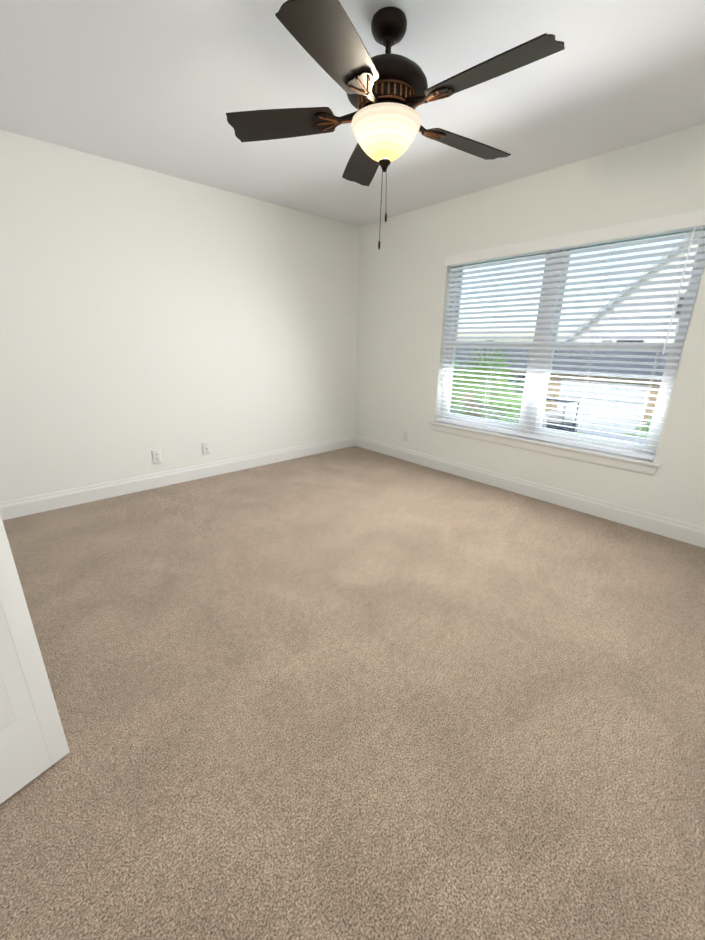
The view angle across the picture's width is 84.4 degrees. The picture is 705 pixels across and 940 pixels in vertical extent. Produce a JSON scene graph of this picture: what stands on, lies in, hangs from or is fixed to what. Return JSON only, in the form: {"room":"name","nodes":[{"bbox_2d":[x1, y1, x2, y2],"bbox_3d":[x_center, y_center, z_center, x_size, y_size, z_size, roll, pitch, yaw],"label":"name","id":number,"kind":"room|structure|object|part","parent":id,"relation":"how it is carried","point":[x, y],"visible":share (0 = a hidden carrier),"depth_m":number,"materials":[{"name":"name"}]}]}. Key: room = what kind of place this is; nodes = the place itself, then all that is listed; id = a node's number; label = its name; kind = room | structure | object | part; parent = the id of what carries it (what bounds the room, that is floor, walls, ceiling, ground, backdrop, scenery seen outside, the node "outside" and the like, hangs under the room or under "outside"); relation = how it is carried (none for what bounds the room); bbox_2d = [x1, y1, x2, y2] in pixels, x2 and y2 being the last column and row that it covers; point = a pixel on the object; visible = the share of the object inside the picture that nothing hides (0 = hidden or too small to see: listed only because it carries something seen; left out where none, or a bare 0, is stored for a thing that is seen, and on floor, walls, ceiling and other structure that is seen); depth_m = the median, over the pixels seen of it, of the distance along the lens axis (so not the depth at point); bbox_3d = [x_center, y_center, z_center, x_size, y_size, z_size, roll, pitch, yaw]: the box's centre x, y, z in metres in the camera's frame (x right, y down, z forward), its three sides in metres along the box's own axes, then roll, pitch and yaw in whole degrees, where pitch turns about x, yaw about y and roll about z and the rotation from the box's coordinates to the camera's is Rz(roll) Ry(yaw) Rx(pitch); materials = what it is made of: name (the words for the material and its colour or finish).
{"room":"empty bedroom","nodes":[
{"label":"empty bedroom","id":0,"kind":"room"},
{"bbox_2d":[0,129,358,501],"bbox_3d":[-1.533,-1.091,3.347,4.420,2.440,0.160,-15,24,-39],"label":"wall","id":1,"kind":"structure","parent":0,"point":[176,321],"depth_m":3.14,"materials":[{"name":"white paint"}]},
{"bbox_2d":[152,450,161,463],"bbox_3d":[-1.706,-0.115,3.395,0.072,0.117,0.010,-15,24,-39],"label":"duplex electrical outlet","id":2,"kind":"object","parent":1,"relation":"attached to","point":[156,456],"visible":1,"depth_m":3.39,"materials":[{"name":"white plastic"}]},
{"bbox_2d":[0,435,355,519],"bbox_3d":[-1.498,0.029,3.636,4.080,0.132,0.016,-15,24,-39],"label":"baseboard","id":3,"kind":"structure","parent":1,"relation":"attached to","point":[10,509],"depth_m":3.42,"materials":[{"name":"white wood"}]},
{"bbox_2d":[202,442,210,454],"bbox_3d":[-1.375,-0.203,3.671,0.072,0.117,0.018,-15,24,-39],"label":"outlet","id":4,"kind":"object","parent":1,"relation":"attached to","point":[206,448],"visible":1,"depth_m":3.67,"materials":[{"name":"white plastic"}]},
{"bbox_2d":[0,446,704,939],"bbox_3d":[-0.588,0.776,1.758,5.760,0.100,4.560,-15,24,-39],"label":"floor","id":5,"kind":"structure","parent":0,"point":[354,692],"depth_m":1.36,"materials":[{"name":"carpet"}]},
{"bbox_2d":[0,0,704,226],"bbox_3d":[-0.554,-1.649,0.969,5.760,0.120,4.560,-15,24,-39],"label":"ceiling","id":6,"kind":"structure","parent":0,"point":[162,86],"depth_m":1.93,"materials":[{"name":"white paint"}]},
{"bbox_2d":[226,0,564,249],"bbox_3d":[0.169,-1.371,1.625,1.303,0.796,1.280,-15,24,-39],"label":"ceiling fan","id":7,"kind":"object","parent":6,"relation":"hanging from","point":[324,34],"depth_m":1.49,"materials":[{"name":"black wood"}]},
{"bbox_3d":[0.138,-1.385,1.638,0.289,0.135,0.289,-15,24,-39],"label":"ceiling fan shade","id":8,"kind":"part","parent":7,"relation":"part of","materials":[{"name":"white glass"}]},
{"bbox_2d":[355,123,704,526],"bbox_3d":[1.520,-0.982,3.144,0.160,2.440,4.240,-15,24,-39],"label":"wall","id":9,"kind":"structure","parent":0,"point":[404,271],"depth_m":3.13,"materials":[{"name":"white paint"}]},
{"bbox_2d":[403,431,408,441],"bbox_3d":[0.586,-0.373,4.296,0.010,0.117,0.072,-15,24,-39],"label":"duplex electrical outlet","id":10,"kind":"object","parent":9,"relation":"attached to","point":[405,435],"visible":1,"depth_m":4.29,"materials":[{"name":"white plastic"}]},
{"bbox_2d":[356,436,704,547],"bbox_3d":[1.439,0.133,3.445,0.016,0.132,4.240,-15,24,-39],"label":"baseboard","id":11,"kind":"structure","parent":9,"relation":"attached to","point":[689,533],"depth_m":3.18,"materials":[{"name":"white wood"}]},
{"bbox_2d":[429,228,704,475],"bbox_3d":[1.506,-0.959,3.138,0.198,1.600,1.930,-15,24,-39],"label":"window","id":12,"kind":"structure","parent":9,"relation":"in","point":[656,418],"depth_m":3.07,"materials":[{"name":"white plastic"}]},
{"bbox_2d":[436,209,704,459],"bbox_3d":[1.478,-1.002,3.098,0.077,1.498,1.864,-15,24,-39],"label":"window blind","id":13,"kind":"object","parent":12,"relation":"attached to","point":[689,221],"visible":1,"depth_m":2.85,"materials":[{"name":"white plastic"}]},
{"bbox_3d":[-1.661,-0.145,0.438,0.160,2.440,4.240,-15,24,-39],"label":"wall","id":14,"kind":"structure","parent":0,"visible":0},
{"bbox_2d":[0,514,69,803],"bbox_3d":[-1.116,0.015,0.600,0.788,2.025,0.320,-15,24,-39],"label":"door","id":15,"kind":"structure","parent":14,"relation":"in","point":[33,743],"depth_m":1.08,"materials":[{"name":"white wood"}]},
{"label":"outside","id":16,"kind":"structure","parent":0,"visible":0},
{"bbox_2d":[450,398,648,444],"bbox_3d":[36.305,-11.351,50.528,115.400,0.330,150.000,-15,24,-39],"label":"ground","id":17,"kind":"structure","parent":16,"point":[614,430],"depth_m":22.14,"materials":[{"name":"grey"}]},
{"bbox_2d":[450,348,557,424],"bbox_3d":[3.176,-1.034,9.860,3.756,4.422,3.762,-15,24,-39],"label":"palm tree","id":18,"kind":"object","parent":17,"relation":"on","point":[480,388],"depth_m":9.52,"materials":[{"name":"green plant"}]},
{"bbox_2d":[518,396,578,432],"bbox_3d":[9.565,-2.605,19.031,1.400,1.860,2.540,-10,21,-30],"label":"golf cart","id":19,"kind":"object","parent":17,"relation":"on","point":[565,423],"depth_m":18.28,"materials":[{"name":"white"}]},
{"bbox_2d":[453,390,652,435],"bbox_3d":[7.831,-3.720,23.509,11.593,1.600,18.030,-15,24,-39],"label":"shrubs","id":20,"kind":"object","parent":17,"relation":"on","point":[519,406],"depth_m":26.00,"materials":[{"name":"green plant"}]},
{"bbox_2d":[451,348,668,421],"bbox_3d":[13.149,-7.649,30.713,6.420,4.350,24.020,-15,24,-39],"label":"house","id":21,"kind":"structure","parent":17,"relation":"on","point":[633,409],"depth_m":24.68,"materials":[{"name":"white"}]},
{"bbox_2d":[561,231,700,342],"bbox_3d":[25.744,-10.764,28.787,11.930,11.800,14.900,-15,24,-39],"label":"house","id":22,"kind":"structure","parent":17,"relation":"on","point":[637,307],"depth_m":26.67,"materials":[{"name":"white"}]}
]}

